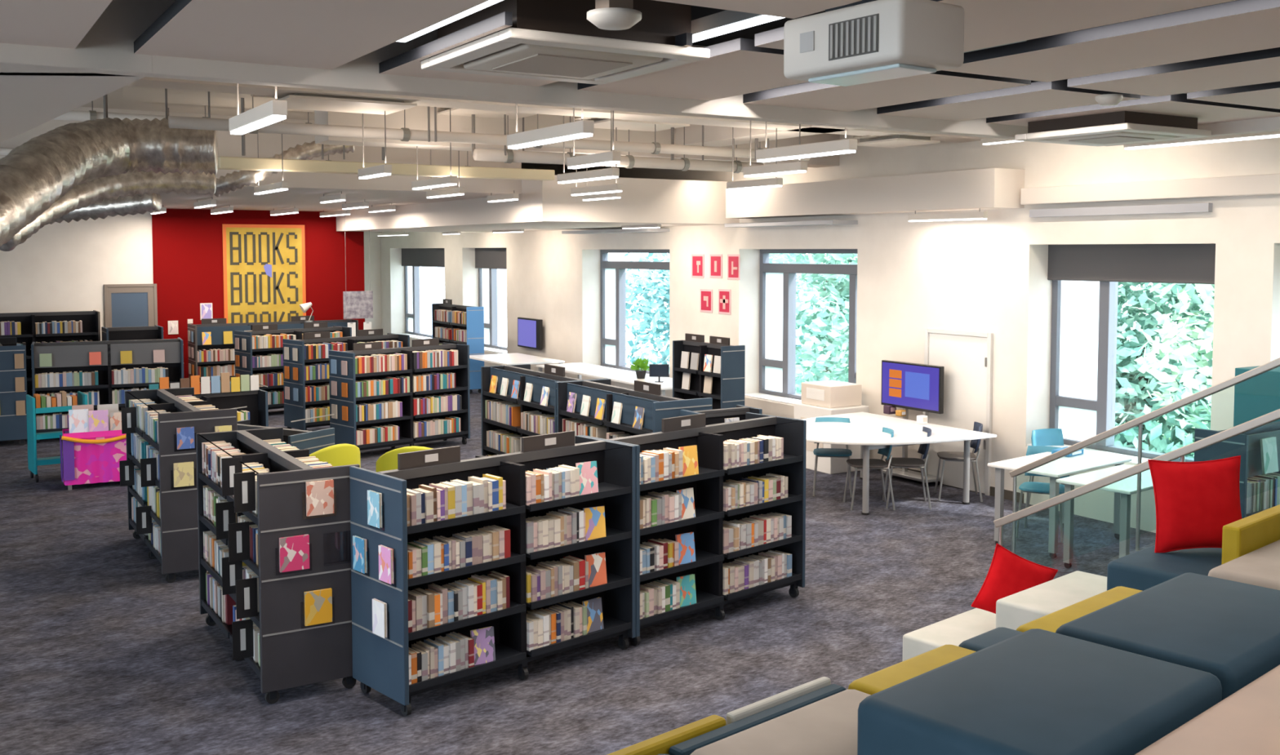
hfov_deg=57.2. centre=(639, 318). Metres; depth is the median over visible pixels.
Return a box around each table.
[803,412,996,515]
[987,451,1132,558]
[1056,464,1153,568]
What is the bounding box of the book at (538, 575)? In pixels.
[525,568,540,600]
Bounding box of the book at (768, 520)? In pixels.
[749,515,770,543]
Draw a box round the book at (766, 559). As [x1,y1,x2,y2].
[748,554,768,583]
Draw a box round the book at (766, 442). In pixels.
[750,436,768,462]
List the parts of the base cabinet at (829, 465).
cabinet door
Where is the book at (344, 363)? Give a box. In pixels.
[341,360,347,375]
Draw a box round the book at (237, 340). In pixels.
[235,337,239,349]
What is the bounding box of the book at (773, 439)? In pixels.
[758,435,775,460]
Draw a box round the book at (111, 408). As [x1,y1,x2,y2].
[97,404,118,431]
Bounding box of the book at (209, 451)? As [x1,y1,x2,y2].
[208,449,210,479]
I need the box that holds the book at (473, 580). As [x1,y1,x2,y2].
[467,577,485,613]
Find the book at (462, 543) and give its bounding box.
[448,536,465,568]
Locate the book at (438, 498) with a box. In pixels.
[436,490,440,521]
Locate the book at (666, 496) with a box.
[648,491,668,524]
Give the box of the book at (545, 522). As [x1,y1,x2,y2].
[528,515,548,550]
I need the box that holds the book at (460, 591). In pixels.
[442,583,462,620]
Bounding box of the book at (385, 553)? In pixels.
[378,544,393,584]
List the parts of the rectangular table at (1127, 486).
leg, leg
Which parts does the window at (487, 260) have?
pane, frame, sill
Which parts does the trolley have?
frame, frame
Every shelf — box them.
[35,404,78,413]
[35,431,62,439]
[36,456,62,466]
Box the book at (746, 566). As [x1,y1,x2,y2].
[729,560,748,589]
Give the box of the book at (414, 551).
[407,546,416,577]
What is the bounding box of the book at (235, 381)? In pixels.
[231,377,239,391]
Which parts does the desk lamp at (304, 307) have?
lamp shade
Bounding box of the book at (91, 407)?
[71,404,93,417]
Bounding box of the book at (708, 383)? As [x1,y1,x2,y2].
[702,375,712,393]
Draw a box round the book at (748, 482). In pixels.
[738,480,757,504]
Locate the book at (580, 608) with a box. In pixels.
[567,602,582,635]
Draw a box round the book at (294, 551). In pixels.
[279,534,309,573]
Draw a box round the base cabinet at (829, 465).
[794,402,868,474]
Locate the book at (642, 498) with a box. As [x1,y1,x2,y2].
[640,496,648,528]
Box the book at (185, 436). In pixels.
[176,426,194,449]
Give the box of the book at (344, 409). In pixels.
[342,405,347,421]
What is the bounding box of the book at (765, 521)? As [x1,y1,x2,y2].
[751,516,766,543]
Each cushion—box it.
[971,543,1057,613]
[1147,455,1241,552]
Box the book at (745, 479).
[740,477,758,503]
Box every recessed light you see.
[395,0,502,42]
[691,9,785,42]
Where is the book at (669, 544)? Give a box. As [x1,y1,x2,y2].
[657,539,672,568]
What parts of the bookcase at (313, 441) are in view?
panel, rail, panel, panel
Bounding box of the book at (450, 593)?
[447,589,453,622]
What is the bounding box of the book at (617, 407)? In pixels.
[611,401,622,423]
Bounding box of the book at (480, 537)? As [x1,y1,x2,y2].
[466,531,482,564]
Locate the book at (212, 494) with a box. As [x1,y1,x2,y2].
[211,492,213,524]
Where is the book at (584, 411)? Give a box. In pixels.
[580,395,591,416]
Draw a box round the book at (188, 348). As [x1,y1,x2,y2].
[187,346,191,357]
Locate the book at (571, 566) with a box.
[556,560,573,592]
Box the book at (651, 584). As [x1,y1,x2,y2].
[646,582,665,613]
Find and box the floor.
[0,389,1155,754]
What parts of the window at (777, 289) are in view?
sill, pane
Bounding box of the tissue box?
[916,414,927,424]
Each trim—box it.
[0,0,1027,139]
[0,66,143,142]
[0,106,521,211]
[126,76,986,142]
[314,105,839,167]
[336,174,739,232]
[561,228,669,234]
[675,124,860,146]
[724,219,857,227]
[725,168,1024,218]
[1020,173,1279,204]
[1029,202,1212,217]
[1106,93,1279,146]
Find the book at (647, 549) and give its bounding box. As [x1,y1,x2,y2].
[640,546,649,573]
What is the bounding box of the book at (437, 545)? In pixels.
[418,537,441,573]
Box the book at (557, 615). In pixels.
[545,608,560,643]
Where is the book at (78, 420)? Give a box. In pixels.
[68,408,88,433]
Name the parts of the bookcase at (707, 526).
panel, shelf, shelf, shelf, shelf, rail, panel, rail, shelf, shelf, shelf, shelf, panel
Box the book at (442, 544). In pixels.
[440,543,444,571]
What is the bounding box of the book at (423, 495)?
[409,488,425,524]
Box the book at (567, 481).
[550,466,570,497]
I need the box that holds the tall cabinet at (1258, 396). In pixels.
[1233,365,1279,426]
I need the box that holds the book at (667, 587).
[649,580,670,612]
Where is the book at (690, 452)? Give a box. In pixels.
[678,444,698,476]
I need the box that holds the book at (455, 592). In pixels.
[441,585,457,622]
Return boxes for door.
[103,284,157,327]
[924,328,993,495]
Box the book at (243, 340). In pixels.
[241,338,246,350]
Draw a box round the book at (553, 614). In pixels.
[538,608,555,644]
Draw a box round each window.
[395,248,444,339]
[475,248,506,353]
[600,248,669,373]
[744,248,857,405]
[1026,243,1215,465]
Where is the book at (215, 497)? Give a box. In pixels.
[213,495,221,526]
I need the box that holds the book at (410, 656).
[408,654,411,684]
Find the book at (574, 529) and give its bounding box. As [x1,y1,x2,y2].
[557,508,577,543]
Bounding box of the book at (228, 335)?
[222,331,232,343]
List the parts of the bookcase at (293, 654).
shelf, shelf, shelf, shelf, panel, shelf, shelf, shelf, shelf, rail, panel, panel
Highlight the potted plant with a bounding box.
[629,357,648,378]
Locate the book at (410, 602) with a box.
[408,599,412,633]
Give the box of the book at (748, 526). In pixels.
[732,519,751,548]
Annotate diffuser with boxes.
[151,211,165,213]
[194,204,216,208]
[210,211,232,214]
[230,115,285,134]
[254,188,288,194]
[270,212,298,215]
[320,199,345,203]
[320,213,350,217]
[342,206,368,209]
[359,173,391,178]
[368,209,395,212]
[412,183,456,190]
[426,193,463,198]
[487,199,518,202]
[507,133,592,149]
[557,176,618,183]
[568,160,619,168]
[571,190,622,195]
[582,196,620,200]
[727,185,782,190]
[744,170,806,177]
[756,150,855,162]
[908,217,986,222]
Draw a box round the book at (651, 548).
[640,543,654,572]
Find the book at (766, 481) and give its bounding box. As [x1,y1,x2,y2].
[747,475,768,502]
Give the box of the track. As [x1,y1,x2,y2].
[964,40,1026,53]
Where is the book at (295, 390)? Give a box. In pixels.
[293,387,298,401]
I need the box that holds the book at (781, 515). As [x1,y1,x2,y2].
[769,512,786,538]
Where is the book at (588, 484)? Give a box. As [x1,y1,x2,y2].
[575,461,598,495]
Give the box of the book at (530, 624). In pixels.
[526,619,533,651]
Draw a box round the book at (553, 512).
[548,511,567,545]
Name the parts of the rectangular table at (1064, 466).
leg, leg, leg, leg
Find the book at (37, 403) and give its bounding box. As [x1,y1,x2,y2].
[33,393,40,408]
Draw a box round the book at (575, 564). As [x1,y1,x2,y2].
[560,557,579,591]
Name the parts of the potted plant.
pot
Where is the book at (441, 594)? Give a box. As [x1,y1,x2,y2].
[427,588,442,624]
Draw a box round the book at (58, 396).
[54,392,61,406]
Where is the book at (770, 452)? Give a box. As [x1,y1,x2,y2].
[755,436,772,461]
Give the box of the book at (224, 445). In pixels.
[206,444,230,448]
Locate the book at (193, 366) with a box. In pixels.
[191,364,194,375]
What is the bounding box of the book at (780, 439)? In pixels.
[776,437,781,459]
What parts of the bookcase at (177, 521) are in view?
shelf, shelf, shelf, shelf, shelf, shelf, shelf, shelf, panel, rail, panel, panel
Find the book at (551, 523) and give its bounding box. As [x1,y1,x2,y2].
[537,515,554,548]
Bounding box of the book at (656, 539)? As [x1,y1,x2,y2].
[656,538,674,566]
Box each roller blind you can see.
[401,248,444,266]
[475,248,506,269]
[1047,243,1215,284]
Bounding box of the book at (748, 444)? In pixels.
[746,442,749,465]
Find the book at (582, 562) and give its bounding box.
[563,555,585,590]
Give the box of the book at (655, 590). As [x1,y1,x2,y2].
[641,584,657,614]
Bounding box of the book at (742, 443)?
[724,440,743,466]
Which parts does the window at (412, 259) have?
pane, sill, frame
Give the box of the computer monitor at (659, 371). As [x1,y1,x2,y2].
[648,364,669,382]
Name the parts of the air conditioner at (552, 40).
panel, frame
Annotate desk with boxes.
[469,352,564,365]
[536,362,672,395]
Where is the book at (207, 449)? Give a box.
[207,448,210,471]
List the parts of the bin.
violet panel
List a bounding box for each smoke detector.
[586,0,641,30]
[1095,93,1122,105]
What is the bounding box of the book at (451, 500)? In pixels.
[436,483,455,519]
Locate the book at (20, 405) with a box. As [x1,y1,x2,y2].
[15,400,25,415]
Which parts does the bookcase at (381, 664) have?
panel, shelf, shelf, shelf, shelf, rail, panel, rail, shelf, shelf, shelf, shelf, panel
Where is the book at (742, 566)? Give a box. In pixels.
[728,562,744,590]
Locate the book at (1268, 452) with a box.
[1259,436,1278,474]
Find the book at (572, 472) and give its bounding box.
[556,466,575,497]
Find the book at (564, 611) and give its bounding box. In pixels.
[549,604,567,640]
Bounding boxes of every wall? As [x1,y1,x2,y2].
[0,208,364,378]
[364,231,381,328]
[380,134,1279,533]
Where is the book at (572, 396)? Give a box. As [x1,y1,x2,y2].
[566,391,576,413]
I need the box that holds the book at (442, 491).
[430,485,444,520]
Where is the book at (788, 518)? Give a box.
[774,512,791,538]
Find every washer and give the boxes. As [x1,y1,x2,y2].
[441,231,460,235]
[492,229,524,233]
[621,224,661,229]
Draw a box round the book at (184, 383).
[180,377,189,387]
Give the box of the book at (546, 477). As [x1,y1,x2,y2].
[543,474,549,502]
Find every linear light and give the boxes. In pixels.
[907,208,987,222]
[980,137,1020,145]
[1124,130,1279,149]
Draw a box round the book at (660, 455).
[641,449,663,480]
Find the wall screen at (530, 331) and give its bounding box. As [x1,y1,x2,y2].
[517,317,542,350]
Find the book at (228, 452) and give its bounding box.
[215,451,239,484]
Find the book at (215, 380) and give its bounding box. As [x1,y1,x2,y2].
[210,375,220,393]
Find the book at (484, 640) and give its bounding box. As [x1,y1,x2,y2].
[470,626,495,665]
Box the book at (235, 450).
[213,448,239,483]
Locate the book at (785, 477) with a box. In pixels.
[784,475,787,497]
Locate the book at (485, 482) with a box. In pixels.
[467,475,488,512]
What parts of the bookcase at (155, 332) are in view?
panel, rail, panel, panel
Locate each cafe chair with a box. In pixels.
[813,417,852,497]
[843,426,895,511]
[882,426,931,509]
[933,422,982,502]
[1015,445,1069,542]
[1028,428,1063,506]
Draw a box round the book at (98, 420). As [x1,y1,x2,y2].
[88,409,108,431]
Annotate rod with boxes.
[102,94,107,118]
[164,88,168,119]
[208,91,210,118]
[240,97,245,155]
[321,144,324,159]
[342,145,345,159]
[382,146,385,159]
[427,106,430,142]
[434,106,436,142]
[471,114,475,155]
[503,114,506,155]
[522,117,524,151]
[671,127,674,159]
[702,124,703,159]
[733,137,734,159]
[755,137,758,159]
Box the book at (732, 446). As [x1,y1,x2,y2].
[723,441,734,468]
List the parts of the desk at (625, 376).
leg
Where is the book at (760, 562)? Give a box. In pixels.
[759,560,762,585]
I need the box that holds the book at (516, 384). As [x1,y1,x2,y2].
[511,379,519,399]
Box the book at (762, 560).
[746,555,764,584]
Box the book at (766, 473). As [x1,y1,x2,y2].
[766,473,784,498]
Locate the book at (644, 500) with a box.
[640,498,645,528]
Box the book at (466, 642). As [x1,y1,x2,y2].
[450,631,468,668]
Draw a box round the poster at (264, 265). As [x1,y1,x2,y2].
[222,223,306,323]
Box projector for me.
[783,0,964,86]
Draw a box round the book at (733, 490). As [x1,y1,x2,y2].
[731,487,735,509]
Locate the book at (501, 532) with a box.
[484,525,504,559]
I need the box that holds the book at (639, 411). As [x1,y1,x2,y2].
[632,406,644,429]
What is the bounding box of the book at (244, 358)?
[242,355,246,368]
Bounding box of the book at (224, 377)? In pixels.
[220,372,230,392]
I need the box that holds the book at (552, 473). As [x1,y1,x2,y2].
[551,473,553,500]
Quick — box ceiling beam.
[217,156,554,180]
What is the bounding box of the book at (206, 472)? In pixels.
[205,446,225,477]
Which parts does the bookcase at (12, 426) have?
panel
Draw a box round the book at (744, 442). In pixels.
[728,439,746,466]
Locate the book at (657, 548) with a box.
[642,542,659,571]
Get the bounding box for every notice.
[168,320,178,334]
[200,302,213,319]
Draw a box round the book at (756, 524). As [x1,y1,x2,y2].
[739,519,758,546]
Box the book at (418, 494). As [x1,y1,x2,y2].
[406,488,421,524]
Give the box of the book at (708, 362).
[703,354,712,372]
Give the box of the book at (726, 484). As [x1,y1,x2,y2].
[723,482,737,508]
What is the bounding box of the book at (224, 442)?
[204,441,227,475]
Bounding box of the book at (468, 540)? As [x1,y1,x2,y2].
[452,533,472,566]
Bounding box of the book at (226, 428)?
[214,425,231,432]
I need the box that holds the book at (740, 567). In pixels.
[723,562,741,591]
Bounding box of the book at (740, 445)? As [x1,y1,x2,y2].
[725,441,741,466]
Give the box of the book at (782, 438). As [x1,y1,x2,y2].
[768,435,783,458]
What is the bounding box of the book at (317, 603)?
[304,587,332,626]
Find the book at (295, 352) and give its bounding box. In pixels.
[292,347,297,360]
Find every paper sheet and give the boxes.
[347,322,355,336]
[363,321,371,329]
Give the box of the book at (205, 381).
[200,376,210,394]
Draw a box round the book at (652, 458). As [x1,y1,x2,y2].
[640,453,655,482]
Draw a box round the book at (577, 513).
[563,508,578,542]
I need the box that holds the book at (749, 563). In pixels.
[734,558,753,588]
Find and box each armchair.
[309,444,360,467]
[376,445,432,472]
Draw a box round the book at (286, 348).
[284,346,288,359]
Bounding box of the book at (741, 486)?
[726,481,743,507]
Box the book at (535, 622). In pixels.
[526,616,537,649]
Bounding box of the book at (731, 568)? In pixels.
[722,563,734,593]
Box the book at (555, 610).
[547,607,564,641]
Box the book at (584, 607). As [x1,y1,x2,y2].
[568,600,586,635]
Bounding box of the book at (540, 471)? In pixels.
[533,468,551,501]
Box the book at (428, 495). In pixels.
[412,488,433,523]
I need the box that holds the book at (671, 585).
[655,579,672,610]
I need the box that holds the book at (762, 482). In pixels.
[762,481,764,502]
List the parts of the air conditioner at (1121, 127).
panel, frame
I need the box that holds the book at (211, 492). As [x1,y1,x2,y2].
[210,492,212,522]
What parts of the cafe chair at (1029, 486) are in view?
leg, leg, seat, seat frame, backrest, leg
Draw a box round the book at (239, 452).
[216,452,241,484]
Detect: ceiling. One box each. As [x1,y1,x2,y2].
[0,0,111,48]
[80,85,561,168]
[133,0,488,69]
[378,49,558,86]
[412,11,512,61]
[577,37,808,100]
[655,0,862,18]
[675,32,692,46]
[691,0,1236,82]
[742,70,1031,111]
[754,0,1235,52]
[876,80,1140,120]
[944,0,1279,82]
[986,93,1279,126]
[1066,47,1279,96]
[1186,81,1279,109]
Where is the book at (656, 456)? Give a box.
[640,452,658,481]
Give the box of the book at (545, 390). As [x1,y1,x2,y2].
[539,386,549,406]
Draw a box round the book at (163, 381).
[159,377,168,389]
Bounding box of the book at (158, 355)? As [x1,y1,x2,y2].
[153,349,164,362]
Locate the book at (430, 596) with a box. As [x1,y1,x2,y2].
[413,587,435,628]
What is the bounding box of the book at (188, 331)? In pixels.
[187,330,190,341]
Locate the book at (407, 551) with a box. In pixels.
[407,551,408,576]
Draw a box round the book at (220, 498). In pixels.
[217,496,225,502]
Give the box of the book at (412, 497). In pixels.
[406,492,416,525]
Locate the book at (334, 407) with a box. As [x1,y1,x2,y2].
[331,404,337,418]
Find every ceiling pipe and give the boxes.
[0,107,470,166]
[53,100,311,124]
[168,96,810,160]
[472,115,764,173]
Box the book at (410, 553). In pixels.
[407,550,413,578]
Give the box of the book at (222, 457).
[220,456,232,488]
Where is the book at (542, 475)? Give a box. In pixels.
[525,470,543,502]
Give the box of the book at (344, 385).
[341,382,347,397]
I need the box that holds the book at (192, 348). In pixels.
[191,347,193,358]
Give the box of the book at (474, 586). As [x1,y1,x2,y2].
[468,582,477,616]
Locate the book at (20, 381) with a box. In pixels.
[14,377,24,392]
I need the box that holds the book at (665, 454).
[651,449,668,479]
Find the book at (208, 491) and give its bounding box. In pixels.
[207,489,213,520]
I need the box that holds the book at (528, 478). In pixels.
[525,475,531,505]
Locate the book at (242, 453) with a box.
[219,453,245,487]
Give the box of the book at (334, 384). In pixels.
[330,381,337,395]
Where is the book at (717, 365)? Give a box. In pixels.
[713,355,720,373]
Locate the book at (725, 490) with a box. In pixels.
[723,488,728,511]
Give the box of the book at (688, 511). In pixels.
[675,487,695,519]
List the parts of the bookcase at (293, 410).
panel, shelf, shelf, shelf, shelf, rail, rail, panel, panel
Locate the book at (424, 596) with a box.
[411,590,426,629]
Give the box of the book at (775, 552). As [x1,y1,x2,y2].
[768,550,784,578]
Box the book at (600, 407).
[594,398,605,420]
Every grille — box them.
[492,53,632,77]
[1068,135,1154,143]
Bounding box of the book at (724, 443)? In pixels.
[723,442,730,468]
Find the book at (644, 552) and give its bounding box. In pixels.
[640,548,646,574]
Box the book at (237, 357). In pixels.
[235,355,239,366]
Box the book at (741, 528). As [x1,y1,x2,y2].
[739,525,743,550]
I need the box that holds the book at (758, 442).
[739,438,759,463]
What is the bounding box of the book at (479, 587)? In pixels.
[462,578,482,615]
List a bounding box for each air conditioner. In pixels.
[421,0,710,84]
[1014,111,1211,146]
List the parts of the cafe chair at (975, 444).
leg, leg, seat, seat frame, leg, backrest, leg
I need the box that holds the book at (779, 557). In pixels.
[765,551,782,579]
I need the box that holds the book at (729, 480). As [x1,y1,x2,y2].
[725,479,745,506]
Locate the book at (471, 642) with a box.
[457,632,474,667]
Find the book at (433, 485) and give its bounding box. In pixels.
[429,483,448,519]
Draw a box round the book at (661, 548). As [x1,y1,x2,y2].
[647,542,663,569]
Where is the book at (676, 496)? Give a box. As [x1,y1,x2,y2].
[660,491,679,521]
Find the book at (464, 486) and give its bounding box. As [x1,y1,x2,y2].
[450,481,466,516]
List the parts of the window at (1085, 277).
pane, sill, frame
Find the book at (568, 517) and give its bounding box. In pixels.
[555,511,571,544]
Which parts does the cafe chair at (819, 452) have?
leg, leg, backrest, seat, seat frame, leg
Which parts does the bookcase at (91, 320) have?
shelf, rail, shelf, panel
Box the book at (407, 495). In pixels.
[406,494,409,526]
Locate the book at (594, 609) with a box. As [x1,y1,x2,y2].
[582,597,604,633]
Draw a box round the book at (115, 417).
[110,412,121,431]
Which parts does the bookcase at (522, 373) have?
shelf, shelf, shelf, panel, shelf, panel, rail, shelf, panel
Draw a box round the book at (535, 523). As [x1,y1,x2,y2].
[525,519,537,551]
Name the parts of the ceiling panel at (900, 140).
casing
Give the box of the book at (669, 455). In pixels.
[668,453,671,479]
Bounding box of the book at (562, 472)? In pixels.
[546,467,564,498]
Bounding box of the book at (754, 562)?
[736,557,755,586]
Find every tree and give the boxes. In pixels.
[619,253,839,381]
[768,253,857,378]
[768,253,1172,423]
[848,253,1194,456]
[1113,281,1214,457]
[1133,283,1214,429]
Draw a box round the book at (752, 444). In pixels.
[737,440,755,464]
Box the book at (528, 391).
[523,382,533,402]
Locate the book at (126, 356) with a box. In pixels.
[120,351,132,364]
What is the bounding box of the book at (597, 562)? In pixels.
[584,551,607,587]
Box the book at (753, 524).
[738,520,754,546]
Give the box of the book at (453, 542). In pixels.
[438,535,455,569]
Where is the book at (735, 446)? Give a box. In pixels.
[734,444,737,467]
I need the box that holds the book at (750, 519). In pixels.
[742,517,761,545]
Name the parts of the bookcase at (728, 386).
panel, shelf, shelf, panel, rail, shelf, shelf, panel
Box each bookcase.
[0,310,100,396]
[0,337,26,444]
[31,337,183,443]
[101,324,163,341]
[119,386,237,582]
[135,383,268,426]
[187,315,358,387]
[195,426,359,704]
[231,406,334,454]
[234,321,351,409]
[282,328,409,430]
[328,337,470,450]
[349,431,635,715]
[431,298,484,393]
[480,364,604,456]
[556,378,712,435]
[579,412,806,646]
[672,333,745,409]
[680,404,762,425]
[1194,421,1279,519]
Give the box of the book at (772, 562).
[758,554,774,582]
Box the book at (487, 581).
[471,574,490,613]
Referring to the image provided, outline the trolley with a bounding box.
[26,391,87,482]
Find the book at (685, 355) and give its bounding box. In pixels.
[680,351,689,368]
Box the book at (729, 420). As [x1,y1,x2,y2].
[724,417,739,422]
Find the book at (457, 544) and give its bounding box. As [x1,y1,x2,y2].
[455,540,459,568]
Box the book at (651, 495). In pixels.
[647,493,664,524]
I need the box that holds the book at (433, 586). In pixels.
[427,582,448,624]
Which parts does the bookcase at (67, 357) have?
panel, shelf, shelf, shelf, rail, panel, shelf, panel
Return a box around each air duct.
[0,117,217,246]
[0,169,216,251]
[48,192,161,224]
[213,141,355,196]
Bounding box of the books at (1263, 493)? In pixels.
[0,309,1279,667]
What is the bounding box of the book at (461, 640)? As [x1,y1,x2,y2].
[445,632,465,669]
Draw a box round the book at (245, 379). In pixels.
[240,374,249,391]
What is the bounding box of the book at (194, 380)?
[190,375,199,394]
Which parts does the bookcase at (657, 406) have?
shelf, panel, panel, rail, shelf, panel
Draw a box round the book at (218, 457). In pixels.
[217,456,220,487]
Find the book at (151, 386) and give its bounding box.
[148,383,158,389]
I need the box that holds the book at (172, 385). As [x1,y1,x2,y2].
[169,382,179,388]
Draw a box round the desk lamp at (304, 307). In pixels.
[299,302,313,322]
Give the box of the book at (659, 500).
[640,494,662,525]
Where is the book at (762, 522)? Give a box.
[748,517,764,544]
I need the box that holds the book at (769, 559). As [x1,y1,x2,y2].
[756,555,771,582]
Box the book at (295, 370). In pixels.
[293,367,297,380]
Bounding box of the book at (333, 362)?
[330,359,337,373]
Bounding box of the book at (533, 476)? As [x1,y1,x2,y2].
[525,471,536,504]
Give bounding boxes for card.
[691,254,704,278]
[699,288,712,312]
[709,254,722,278]
[718,288,730,314]
[727,254,740,279]
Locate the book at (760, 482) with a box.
[745,477,762,503]
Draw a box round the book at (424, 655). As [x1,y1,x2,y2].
[412,646,427,681]
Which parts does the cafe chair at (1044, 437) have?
leg, backrest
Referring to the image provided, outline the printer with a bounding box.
[800,380,862,408]
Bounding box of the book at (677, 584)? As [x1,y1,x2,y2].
[661,577,679,608]
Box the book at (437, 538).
[432,536,451,570]
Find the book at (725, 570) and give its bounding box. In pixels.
[722,566,728,595]
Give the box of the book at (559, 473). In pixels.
[544,469,561,498]
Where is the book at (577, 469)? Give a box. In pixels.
[558,464,579,496]
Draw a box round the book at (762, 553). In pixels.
[758,551,777,580]
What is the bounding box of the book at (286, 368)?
[284,365,289,378]
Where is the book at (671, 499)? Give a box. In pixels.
[668,495,674,523]
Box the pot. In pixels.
[895,409,906,417]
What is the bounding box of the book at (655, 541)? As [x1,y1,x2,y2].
[648,538,667,568]
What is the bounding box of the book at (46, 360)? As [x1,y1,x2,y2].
[39,353,52,367]
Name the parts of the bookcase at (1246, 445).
panel, rail, shelf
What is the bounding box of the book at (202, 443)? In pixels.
[201,440,224,474]
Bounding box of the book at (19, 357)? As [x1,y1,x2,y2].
[14,353,23,368]
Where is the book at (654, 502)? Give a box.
[651,498,657,526]
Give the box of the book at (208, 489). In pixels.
[207,488,213,518]
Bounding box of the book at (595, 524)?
[582,506,605,540]
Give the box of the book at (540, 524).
[525,517,542,551]
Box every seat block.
[607,715,725,754]
[668,684,845,754]
[690,689,871,754]
[726,676,831,724]
[848,644,976,695]
[857,628,1222,754]
[902,608,995,661]
[958,627,1022,651]
[995,570,1106,630]
[1016,586,1142,632]
[1055,573,1279,700]
[1106,545,1222,591]
[1134,665,1279,754]
[1208,539,1279,590]
[1221,504,1279,564]
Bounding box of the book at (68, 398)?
[66,395,71,405]
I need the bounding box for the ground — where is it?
[801,364,1208,454]
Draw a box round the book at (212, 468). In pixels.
[211,448,234,482]
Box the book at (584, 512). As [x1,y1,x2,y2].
[583,511,585,541]
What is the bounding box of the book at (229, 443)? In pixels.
[204,442,231,475]
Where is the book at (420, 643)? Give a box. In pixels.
[416,640,434,679]
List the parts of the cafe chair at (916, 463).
leg, leg, seat, seat frame, leg, backrest, leg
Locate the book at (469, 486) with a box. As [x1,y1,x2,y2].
[450,479,472,515]
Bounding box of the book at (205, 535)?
[204,535,207,561]
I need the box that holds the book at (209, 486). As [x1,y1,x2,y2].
[205,486,210,518]
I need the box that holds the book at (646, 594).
[640,589,648,617]
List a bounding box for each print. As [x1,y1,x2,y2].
[168,321,177,333]
[201,304,211,319]
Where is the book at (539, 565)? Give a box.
[536,564,554,597]
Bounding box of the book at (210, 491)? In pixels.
[209,490,215,520]
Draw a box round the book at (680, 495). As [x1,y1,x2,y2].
[664,490,681,520]
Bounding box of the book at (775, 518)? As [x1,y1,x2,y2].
[758,514,777,541]
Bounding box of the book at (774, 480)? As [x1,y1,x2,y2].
[759,476,776,500]
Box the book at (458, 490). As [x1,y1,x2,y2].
[440,480,462,517]
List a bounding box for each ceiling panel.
[426,106,538,119]
[574,116,689,131]
[853,134,940,147]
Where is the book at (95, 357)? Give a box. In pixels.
[88,351,101,364]
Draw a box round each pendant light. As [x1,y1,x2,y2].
[150,204,166,213]
[194,197,216,208]
[210,204,233,214]
[228,83,287,134]
[253,120,288,194]
[270,208,298,215]
[320,191,346,203]
[320,209,350,217]
[342,199,368,209]
[358,111,391,178]
[368,203,395,212]
[377,231,408,235]
[411,107,457,190]
[426,149,464,198]
[487,190,518,202]
[506,103,594,149]
[556,110,619,183]
[566,107,621,168]
[570,127,622,195]
[582,167,621,200]
[726,127,782,190]
[742,120,807,177]
[755,121,857,162]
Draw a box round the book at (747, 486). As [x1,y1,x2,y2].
[745,484,750,506]
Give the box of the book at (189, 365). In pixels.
[188,363,191,373]
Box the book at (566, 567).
[551,560,569,594]
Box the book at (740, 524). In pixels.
[728,520,746,549]
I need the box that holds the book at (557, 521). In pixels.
[540,515,560,547]
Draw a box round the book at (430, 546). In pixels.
[413,539,434,574]
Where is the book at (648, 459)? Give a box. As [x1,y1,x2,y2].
[643,456,650,483]
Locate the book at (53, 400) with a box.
[50,396,56,407]
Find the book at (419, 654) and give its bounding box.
[408,646,422,682]
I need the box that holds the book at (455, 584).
[448,582,467,619]
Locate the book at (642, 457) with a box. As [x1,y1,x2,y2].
[640,455,643,484]
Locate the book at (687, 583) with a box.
[675,573,696,607]
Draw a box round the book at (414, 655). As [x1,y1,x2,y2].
[408,648,417,684]
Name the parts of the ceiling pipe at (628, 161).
clamp rod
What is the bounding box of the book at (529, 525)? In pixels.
[525,520,533,553]
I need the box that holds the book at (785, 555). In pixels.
[772,550,786,577]
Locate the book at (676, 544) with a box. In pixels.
[663,538,679,566]
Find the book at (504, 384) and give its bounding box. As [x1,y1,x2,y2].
[499,377,508,395]
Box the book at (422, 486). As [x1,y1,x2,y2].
[418,484,436,521]
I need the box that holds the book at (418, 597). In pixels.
[408,590,422,631]
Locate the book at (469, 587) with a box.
[454,579,474,617]
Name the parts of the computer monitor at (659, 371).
casing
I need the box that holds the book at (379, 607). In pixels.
[372,598,386,638]
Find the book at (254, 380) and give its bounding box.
[249,374,258,391]
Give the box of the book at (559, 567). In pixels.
[542,560,562,595]
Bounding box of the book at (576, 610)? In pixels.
[563,602,579,637]
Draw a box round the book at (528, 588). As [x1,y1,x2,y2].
[525,571,531,603]
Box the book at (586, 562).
[585,560,588,588]
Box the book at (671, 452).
[656,449,675,479]
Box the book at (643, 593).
[640,591,644,617]
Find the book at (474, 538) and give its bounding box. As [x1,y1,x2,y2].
[460,531,478,564]
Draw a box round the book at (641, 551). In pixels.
[640,550,642,574]
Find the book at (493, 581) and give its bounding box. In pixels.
[480,574,497,612]
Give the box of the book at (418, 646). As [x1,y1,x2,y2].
[411,643,429,679]
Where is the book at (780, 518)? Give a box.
[764,513,783,540]
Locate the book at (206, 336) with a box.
[201,332,211,345]
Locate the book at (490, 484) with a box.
[488,481,492,511]
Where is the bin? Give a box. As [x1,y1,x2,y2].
[59,428,126,490]
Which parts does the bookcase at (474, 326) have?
panel, shelf, shelf, panel, rail, shelf, shelf, panel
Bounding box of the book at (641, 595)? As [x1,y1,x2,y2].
[640,593,642,619]
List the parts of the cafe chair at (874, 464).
leg, leg, seat, seat frame, leg, backrest, leg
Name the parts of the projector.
plate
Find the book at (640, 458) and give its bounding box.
[640,457,640,484]

